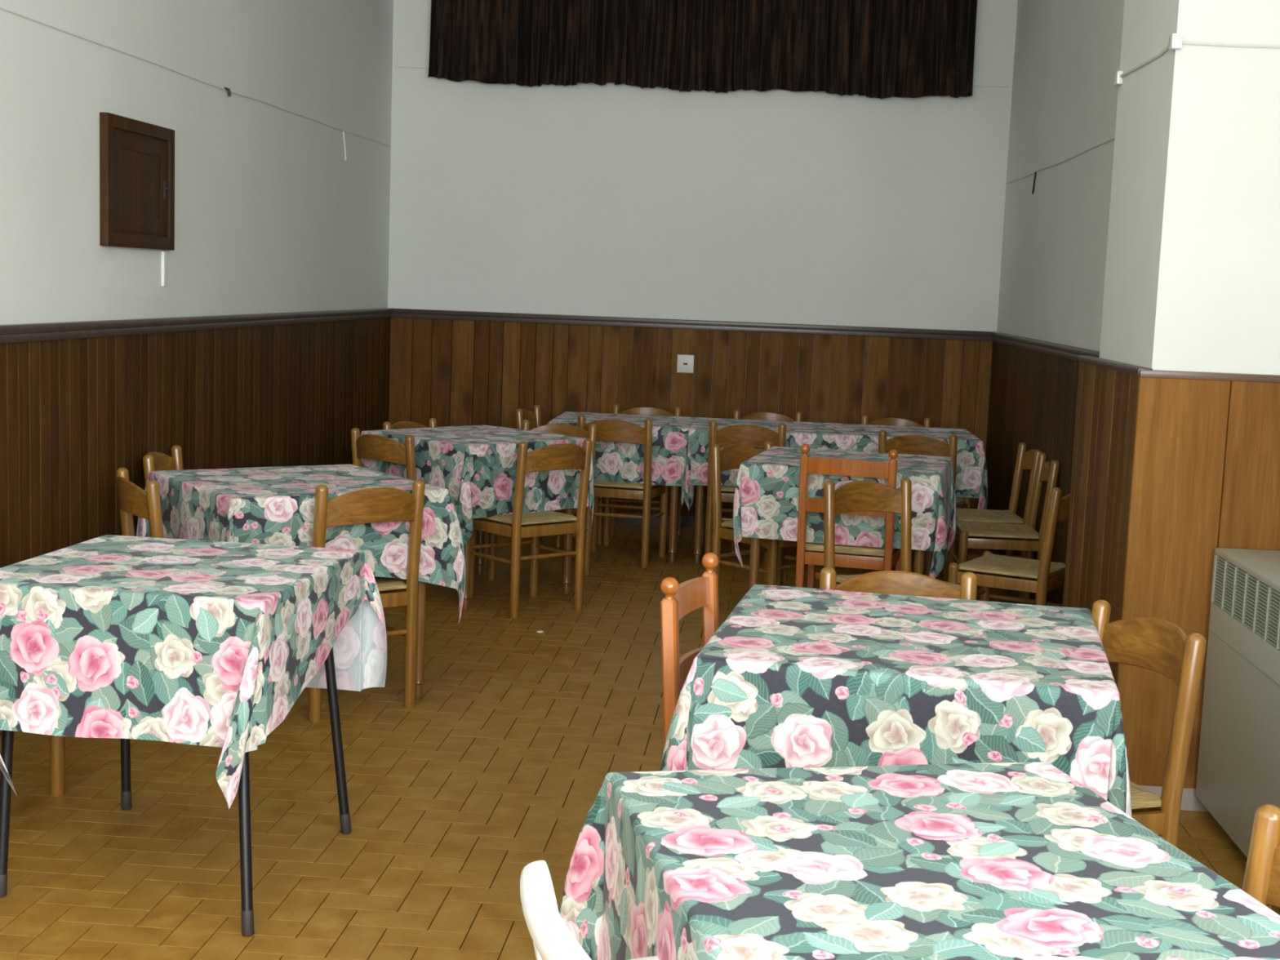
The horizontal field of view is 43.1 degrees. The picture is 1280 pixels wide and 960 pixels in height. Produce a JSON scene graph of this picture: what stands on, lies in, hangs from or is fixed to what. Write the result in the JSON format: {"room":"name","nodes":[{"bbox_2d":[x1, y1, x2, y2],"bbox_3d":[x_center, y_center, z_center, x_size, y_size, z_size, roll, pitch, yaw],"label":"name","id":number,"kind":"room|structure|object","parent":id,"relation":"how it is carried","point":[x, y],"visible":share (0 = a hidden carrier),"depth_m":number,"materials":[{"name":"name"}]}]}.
{"room":"community hall","nodes":[
{"label":"community hall","id":0,"kind":"room"},
{"bbox_2d":[0,0,393,324],"bbox_3d":[-2.288,-1.090,3.761,0.150,4.200,14.000,3,7,5],"label":"wall","id":1,"kind":"structure","parent":0,"point":[272,216],"depth_m":7.18,"materials":[{"name":"paint"}]},
{"bbox_2d":[99,111,174,250],"bbox_3d":[-1.971,-1.163,6.400,0.045,0.493,0.675,3,7,5],"label":"upper cabinet","id":2,"kind":"object","parent":1,"relation":"attached to","point":[137,157],"visible":1,"depth_m":6.35,"materials":[{"name":"brown wood"}]},
{"bbox_2d":[161,251,166,286],"bbox_3d":[-1.975,-0.876,6.729,0.013,0.145,0.030,3,7,5],"label":"cable cover","id":3,"kind":"object","parent":1,"relation":"attached to","point":[163,253],"visible":1,"depth_m":6.72,"materials":[{"name":"white plastic"}]},
{"bbox_2d":[0,6,391,146],"bbox_3d":[-1.912,-1.742,7.027,0.008,0.027,6.980,3,7,5],"label":"cable","id":4,"kind":"object","parent":1,"relation":"attached to","point":[1,7],"visible":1,"depth_m":6.61,"materials":[{"name":"grey plastic"}]},
{"bbox_2d":[342,131,346,160],"bbox_3d":[-1.707,-1.932,9.377,0.011,0.163,0.058,3,7,7],"label":"string","id":5,"kind":"object","parent":4,"relation":"hanging from","point":[344,137],"visible":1,"depth_m":9.38,"materials":[{"name":"white plastic"}]},
{"bbox_2d":[0,307,391,568],"bbox_3d":[-2.247,0.331,3.922,0.038,1.345,13.700,3,7,5],"label":"wainscoting","id":6,"kind":"structure","parent":1,"relation":"attached to","point":[81,402],"depth_m":6.69,"materials":[{"name":"brown wood"}]},
{"bbox_2d":[224,87,231,96],"bbox_3d":[-1.873,-1.763,7.365,0.034,0.043,0.014,3,7,5],"label":"wall hook","id":7,"kind":"object","parent":1,"relation":"attached to","point":[225,88],"visible":1,"depth_m":7.36,"materials":[{"name":"black plastic"}]},
{"bbox_2d":[0,523,1279,959],"bbox_3d":[-0.202,1.126,3.837,4.499,0.060,14.000,3,7,5],"label":"floor","id":8,"kind":"structure","parent":0,"point":[515,731],"depth_m":4.82,"materials":[{"name":"ceramic"}]},
{"bbox_2d":[0,731,65,796],"bbox_3d":[-1.938,0.533,4.541,0.490,0.820,0.454,3,7,5],"label":"chair","id":9,"kind":"object","parent":8,"relation":"on","point":[57,744],"visible":0.08,"depth_m":4.75,"materials":[{"name":"brown wood"}]},
{"bbox_2d":[115,467,164,537],"bbox_3d":[-1.654,0.377,5.933,0.490,0.820,0.454,-2,8,-33],"label":"chair","id":10,"kind":"object","parent":8,"relation":"on","point":[133,500],"visible":0.2,"depth_m":5.68,"materials":[{"name":"brown wood"}]},
{"bbox_2d":[142,444,183,485],"bbox_3d":[-1.767,0.290,6.629,0.490,0.820,0.454,2,7,0],"label":"chair","id":11,"kind":"object","parent":8,"relation":"on","point":[152,460],"visible":0.14,"depth_m":6.68,"materials":[{"name":"brown wood"}]},
{"bbox_2d":[0,646,351,936],"bbox_3d":[-1.211,0.619,4.209,0.752,0.789,0.821,3,7,8],"label":"folding table","id":12,"kind":"object","parent":8,"relation":"on","point":[7,737],"visible":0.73,"depth_m":3.98,"materials":[{"name":"black metal"}]},
{"bbox_2d":[0,534,386,808],"bbox_3d":[-1.198,0.484,4.213,0.873,0.532,0.919,3,7,8],"label":"tablecloth","id":13,"kind":"object","parent":12,"relation":"on","point":[188,642],"visible":1,"depth_m":3.85,"materials":[{"name":"multicoloured fabric"}]},
{"bbox_2d":[308,480,425,722],"bbox_3d":[-1.066,0.401,5.850,0.454,0.836,0.490,-3,9,-38],"label":"chair","id":14,"kind":"object","parent":8,"relation":"on","point":[378,504],"visible":0.34,"depth_m":5.72,"materials":[{"name":"brown wood"}]},
{"bbox_2d":[351,427,475,597],"bbox_3d":[-1.123,0.163,7.892,0.454,0.820,0.490,8,9,38],"label":"chair","id":15,"kind":"object","parent":8,"relation":"on","point":[371,446],"visible":0.21,"depth_m":7.64,"materials":[{"name":"brown wood"}]},
{"bbox_2d":[415,581,426,698],"bbox_3d":[-1.287,0.393,6.058,0.802,0.786,0.807,-3,8,-35],"label":"dining table","id":16,"kind":"object","parent":8,"relation":"on","point":[420,681],"visible":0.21,"depth_m":5.98,"materials":[{"name":"brown wood"}]},
{"bbox_2d":[136,463,465,622],"bbox_3d":[-1.278,0.244,6.046,0.930,0.496,0.936,-3,8,-35],"label":"tablecloth","id":17,"kind":"object","parent":16,"relation":"on","point":[264,505],"visible":0.63,"depth_m":5.81,"materials":[{"name":"multicoloured fabric"}]},
{"bbox_2d":[382,417,497,568],"bbox_3d":[-1.070,0.098,8.520,0.490,0.804,0.454,6,8,31],"label":"chair","id":18,"kind":"object","parent":8,"relation":"on","point":[432,422],"visible":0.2,"depth_m":8.62,"materials":[{"name":"brown wood"}]},
{"bbox_2d":[462,508,573,610],"bbox_3d":[-0.823,0.169,8.074,0.782,0.786,0.782,9,9,43],"label":"dining table","id":19,"kind":"object","parent":8,"relation":"on","point":[567,538],"visible":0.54,"depth_m":8.09,"materials":[{"name":"brown wood"}]},
{"bbox_2d":[360,425,594,546],"bbox_3d":[-0.816,0.014,8.059,0.898,0.483,0.907,9,9,43],"label":"tablecloth","id":20,"kind":"object","parent":19,"relation":"on","point":[477,464],"visible":0.66,"depth_m":7.68,"materials":[{"name":"multicoloured fabric"}]},
{"bbox_2d":[468,438,592,618],"bbox_3d":[-0.525,0.203,7.709,0.454,0.828,0.490,-4,9,-41],"label":"chair","id":21,"kind":"object","parent":8,"relation":"on","point":[562,455],"visible":0.79,"depth_m":7.58,"materials":[{"name":"brown wood"}]},
{"bbox_2d":[487,419,596,586],"bbox_3d":[-0.499,0.110,8.562,0.454,0.812,0.490,4,7,16],"label":"chair","id":22,"kind":"object","parent":8,"relation":"on","point":[567,429],"visible":0.18,"depth_m":8.66,"materials":[{"name":"brown wood"}]},
{"bbox_2d":[515,404,604,546],"bbox_3d":[-0.491,-0.012,9.548,0.490,0.820,0.454,4,7,11],"label":"chair","id":23,"kind":"object","parent":8,"relation":"on","point":[535,417],"visible":0.23,"depth_m":9.70,"materials":[{"name":"brown wood"}]},
{"bbox_2d":[520,860,658,959],"bbox_3d":[0.153,0.899,1.921,0.597,0.850,0.576,0,7,-15],"label":"plastic chair","id":24,"kind":"object","parent":8,"relation":"on","point":[552,938],"visible":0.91,"depth_m":1.79,"materials":[{"name":"white plastic"}]},
{"bbox_2d":[554,485,683,563],"bbox_3d":[-0.104,0.034,9.492,0.772,0.771,0.782,3,7,4],"label":"dining table","id":25,"kind":"object","parent":8,"relation":"on","point":[674,491],"visible":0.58,"depth_m":9.15,"materials":[{"name":"brown wood"}]},
{"bbox_2d":[546,411,695,510],"bbox_3d":[-0.098,-0.123,9.465,0.896,0.461,0.892,3,7,4],"label":"tablecloth","id":26,"kind":"object","parent":25,"relation":"on","point":[615,461],"visible":0.34,"depth_m":9.05,"materials":[{"name":"multicoloured fabric"}]},
{"bbox_2d":[574,414,668,568],"bbox_3d":[-0.109,0.043,9.154,0.454,0.832,0.490,4,7,13],"label":"chair","id":27,"kind":"object","parent":8,"relation":"on","point":[607,430],"visible":0.59,"depth_m":8.98,"materials":[{"name":"brown wood"}]},
{"bbox_2d":[602,404,681,548],"bbox_3d":[0.023,-0.032,9.876,0.454,0.820,0.490,2,7,2],"label":"chair","id":28,"kind":"object","parent":8,"relation":"on","point":[609,522],"visible":0.14,"depth_m":9.99,"materials":[{"name":"brown wood"}]},
{"bbox_2d":[660,552,719,748],"bbox_3d":[0.294,0.660,3.851,0.455,0.898,0.435,4,7,16],"label":"chair","id":29,"kind":"object","parent":8,"relation":"on","point":[682,598],"visible":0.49,"depth_m":3.80,"materials":[{"name":"brown wood"}]},
{"bbox_2d":[704,420,786,568],"bbox_3d":[0.601,0.072,9.138,0.454,0.832,0.490,3,7,7],"label":"chair","id":30,"kind":"object","parent":8,"relation":"on","point":[754,436],"visible":0.27,"depth_m":8.90,"materials":[{"name":"brown wood"}]},
{"bbox_2d":[711,441,807,591],"bbox_3d":[0.612,0.242,7.803,0.454,0.812,0.490,-4,9,-44],"label":"chair","id":31,"kind":"object","parent":8,"relation":"on","point":[729,457],"visible":0.32,"depth_m":7.75,"materials":[{"name":"brown wood"}]},
{"bbox_2d":[728,409,802,552],"bbox_3d":[0.774,0.003,9.815,0.454,0.820,0.490,2,7,-1],"label":"chair","id":32,"kind":"object","parent":8,"relation":"on","point":[758,415],"visible":0.16,"depth_m":9.98,"materials":[{"name":"brown wood"}]},
{"bbox_2d":[693,485,958,564],"bbox_3d":[1.096,0.090,9.399,1.592,0.771,0.782,3,7,4],"label":"dining table","id":33,"kind":"object","parent":8,"relation":"on","point":[701,491],"visible":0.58,"depth_m":9.13,"materials":[{"name":"brown wood"}]},
{"bbox_2d":[680,417,987,509],"bbox_3d":[1.104,-0.075,9.378,1.699,0.448,0.903,3,7,4],"label":"tablecloth","id":34,"kind":"object","parent":33,"relation":"on","point":[971,476],"visible":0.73,"depth_m":9.01,"materials":[{"name":"multicoloured fabric"}]},
{"bbox_2d":[927,427,963,431],"bbox_3d":[1.798,-0.298,9.555,0.200,0.002,0.090,3,7,5],"label":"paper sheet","id":35,"kind":"object","parent":34,"relation":"on","point":[935,428],"visible":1,"depth_m":9.54,"materials":[{"name":"white paper"}]},
{"bbox_2d":[748,537,933,590],"bbox_3d":[0.957,0.301,7.531,0.847,0.786,0.842,4,7,14],"label":"dining table","id":36,"kind":"object","parent":8,"relation":"on","point":[920,556],"visible":0.11,"depth_m":7.26,"materials":[{"name":"brown wood"}]},
{"bbox_2d":[733,446,955,577],"bbox_3d":[0.963,0.139,7.503,0.968,0.468,0.983,4,7,14],"label":"tablecloth","id":37,"kind":"object","parent":36,"relation":"on","point":[766,496],"visible":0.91,"depth_m":7.13,"materials":[{"name":"multicoloured fabric"}]},
{"bbox_2d":[795,444,900,588],"bbox_3d":[0.934,0.282,7.209,0.435,0.898,0.455,4,7,15],"label":"chair","id":38,"kind":"object","parent":8,"relation":"on","point":[806,553],"visible":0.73,"depth_m":7.02,"materials":[{"name":"brown wood"}]},
{"bbox_2d":[823,478,960,591],"bbox_3d":[0.984,0.426,6.346,0.454,0.820,0.490,-2,8,-29],"label":"chair","id":39,"kind":"object","parent":8,"relation":"on","point":[856,495],"visible":0.23,"depth_m":6.51,"materials":[{"name":"brown wood"}]},
{"bbox_2d":[858,414,931,555],"bbox_3d":[1.541,0.040,9.752,0.454,0.820,0.490,2,7,2],"label":"chair","id":40,"kind":"object","parent":8,"relation":"on","point":[864,419],"visible":0.16,"depth_m":9.92,"materials":[{"name":"brown wood"}]},
{"bbox_2d":[819,567,977,599],"bbox_3d":[0.683,0.669,4.222,0.454,0.820,0.490,2,7,-1],"label":"chair","id":41,"kind":"object","parent":8,"relation":"on","point":[886,582],"visible":0.1,"depth_m":4.39,"materials":[{"name":"brown wood"}]},
{"bbox_2d":[872,429,971,582],"bbox_3d":[1.535,0.141,8.854,0.454,0.832,0.490,5,7,22],"label":"chair","id":42,"kind":"object","parent":8,"relation":"on","point":[904,444],"visible":0.26,"depth_m":8.60,"materials":[{"name":"brown wood"}]},
{"bbox_2d":[934,442,1042,604],"bbox_3d":[1.822,0.215,8.444,0.490,0.804,0.454,2,7,1],"label":"chair","id":43,"kind":"object","parent":8,"relation":"on","point":[1025,460],"visible":0.43,"depth_m":8.46,"materials":[{"name":"brown wood"}]},
{"bbox_2d":[946,452,1060,604],"bbox_3d":[1.788,0.274,7.940,0.490,0.804,0.454,3,7,5],"label":"chair","id":44,"kind":"object","parent":8,"relation":"on","point":[1033,541],"visible":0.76,"depth_m":7.77,"materials":[{"name":"brown wood"}]},
{"bbox_2d":[947,487,1070,606],"bbox_3d":[1.614,0.396,6.862,0.490,0.804,0.454,6,8,31],"label":"chair","id":45,"kind":"object","parent":8,"relation":"on","point":[1049,575],"visible":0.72,"depth_m":6.71,"materials":[{"name":"brown wood"}]},
{"bbox_2d":[1090,600,1206,847],"bbox_3d":[0.988,0.728,3.771,0.490,0.832,0.454,0,7,-16],"label":"chair","id":46,"kind":"object","parent":8,"relation":"on","point":[1160,646],"visible":0.38,"depth_m":3.63,"materials":[{"name":"brown wood"}]},
{"bbox_2d":[1195,547,1279,857],"bbox_3d":[1.776,0.730,4.005,0.282,0.832,1.865,3,7,5],"label":"heater","id":47,"kind":"object","parent":8,"relation":"on","point":[1238,766],"visible":1,"depth_m":4.56,"materials":[{"name":"metal"}]},
{"bbox_2d":[1211,555,1279,649],"bbox_3d":[1.654,0.403,3.978,0.014,0.145,1.833,3,7,5],"label":"grille","id":48,"kind":"object","parent":47,"relation":"attached to","point":[1244,594],"depth_m":4.54,"materials":[{"name":"beige metal"}]},
{"bbox_2d":[1241,804,1279,909],"bbox_3d":[0.778,0.911,2.234,0.490,0.820,0.454,1,7,-11],"label":"chair","id":49,"kind":"object","parent":8,"relation":"on","point":[1261,881],"visible":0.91,"depth_m":2.40,"materials":[{"name":"brown wood"}]},
{"bbox_3d":[0.606,0.738,3.762,0.827,0.786,0.872,4,7,12],"label":"dining table","id":50,"kind":"object","parent":8,"relation":"on","visible":0},
{"bbox_2d":[659,584,1131,817],"bbox_3d":[0.602,0.583,3.739,0.963,0.482,1.017,4,7,12],"label":"tablecloth","id":51,"kind":"object","parent":50,"relation":"on","point":[793,677],"visible":0.76,"depth_m":3.34,"materials":[{"name":"multicoloured fabric"}]},
{"bbox_3d":[0.379,0.907,2.281,0.727,0.786,0.792,1,7,-12],"label":"dining table","id":52,"kind":"object","parent":8,"relation":"on","visible":0},
{"bbox_2d":[559,762,1279,959],"bbox_3d":[0.378,0.751,2.268,0.878,0.482,0.951,1,7,-12],"label":"tablecloth","id":53,"kind":"object","parent":52,"relation":"on","point":[994,860],"visible":0.98,"depth_m":2.20,"materials":[{"name":"multicoloured fabric"}]},
{"bbox_2d":[387,0,1017,515],"bbox_3d":[0.342,-1.792,10.448,3.935,4.200,0.150,3,7,5],"label":"wall","id":54,"kind":"structure","parent":0,"point":[774,206],"depth_m":10.37,"materials":[{"name":"white paint"}]},
{"bbox_2d":[676,354,693,373],"bbox_3d":[0.293,-0.750,10.468,0.108,0.116,0.019,3,7,5],"label":"wall socket","id":55,"kind":"object","parent":54,"relation":"attached to","point":[685,364],"visible":1,"depth_m":10.46,"materials":[{"name":"beige plastic"}]},
{"bbox_2d":[388,308,992,537],"bbox_3d":[0.281,-0.364,10.524,3.893,1.345,0.038,3,7,5],"label":"wall paneling","id":56,"kind":"structure","parent":54,"relation":"attached to","point":[451,367],"depth_m":10.49,"materials":[{"name":"brown wood"}]},
{"bbox_2d":[395,66,1008,87],"bbox_3d":[0.364,-2.554,10.278,3.895,0.030,0.007,3,7,5],"label":"cable","id":57,"kind":"object","parent":54,"relation":"attached to","point":[395,67],"visible":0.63,"depth_m":10.13,"materials":[{"name":"grey plastic"}]},
{"bbox_2d":[427,0,977,98],"bbox_3d":[0.383,-3.092,10.139,3.557,1.330,0.157,3,7,5],"label":"curtain","id":58,"kind":"object","parent":54,"relation":"hanging from","point":[882,49],"visible":1,"depth_m":10.15,"materials":[{"name":"fabric"}]},
{"bbox_2d":[996,0,1124,351],"bbox_3d":[2.307,-1.423,7.975,0.414,4.200,4.790,3,7,5],"label":"wall","id":59,"kind":"structure","parent":0,"point":[1067,55],"depth_m":8.20,"materials":[{"name":"white paint"}]},
{"bbox_2d":[980,331,1099,604],"bbox_3d":[2.032,-0.020,8.188,0.038,1.345,4.440,3,7,5],"label":"trim","id":60,"kind":"structure","parent":59,"relation":"attached to","point":[1033,394],"depth_m":8.64,"materials":[{"name":"brown wood"}]},
{"bbox_2d":[1005,137,1115,183],"bbox_3d":[2.098,-1.581,7.899,0.008,0.038,4.600,3,7,5],"label":"cable","id":61,"kind":"object","parent":59,"relation":"attached to","point":[1113,138],"visible":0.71,"depth_m":7.99,"materials":[{"name":"black plastic"}]},
{"bbox_2d":[1031,171,1036,194],"bbox_3d":[2.183,-1.645,8.985,0.016,0.119,0.067,3,7,5],"label":"string","id":62,"kind":"object","parent":61,"relation":"hanging from","point":[1035,174],"visible":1,"depth_m":8.96,"materials":[{"name":"black plastic"}]},
{"bbox_2d":[1099,0,1279,374],"bbox_3d":[1.943,-1.105,5.210,0.660,4.200,0.820,3,7,5],"label":"wall pillar","id":63,"kind":"structure","parent":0,"point":[1192,280],"depth_m":4.87,"materials":[{"name":"white paint"}]},
{"bbox_2d":[1062,355,1152,683],"bbox_3d":[1.546,0.280,5.476,0.044,1.359,1.000,3,7,5],"label":"trim","id":64,"kind":"structure","parent":63,"relation":"attached to","point":[1107,397],"depth_m":5.41,"materials":[{"name":"brown wood"}]},
{"bbox_2d":[1113,71,1123,85],"bbox_3d":[1.653,-1.383,5.587,0.030,0.044,0.060,3,7,5],"label":"clip","id":65,"kind":"object","parent":63,"relation":"attached to","point":[1117,81],"visible":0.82,"depth_m":5.56,"materials":[{"name":"white plastic"}]},
{"bbox_2d":[1168,33,1182,50],"bbox_3d":[1.585,-1.296,4.801,0.030,0.044,0.050,3,7,5],"label":"clip","id":66,"kind":"object","parent":63,"relation":"attached to","point":[1175,42],"visible":1,"depth_m":4.78,"materials":[{"name":"white plastic"}]},
{"bbox_2d":[1115,369,1279,812],"bbox_3d":[1.759,0.351,4.961,0.551,1.355,0.039,3,7,5],"label":"wood paneling","id":67,"kind":"structure","parent":63,"relation":"attached to","point":[1206,468],"depth_m":4.92,"materials":[{"name":"brown wood"}]},
{"bbox_2d":[1120,40,1279,77],"bbox_3d":[1.860,-1.326,5.176,0.500,0.020,0.810,3,7,5],"label":"cable","id":68,"kind":"object","parent":63,"relation":"attached to","point":[1189,42],"visible":1,"depth_m":4.79,"materials":[{"name":"white plastic"}]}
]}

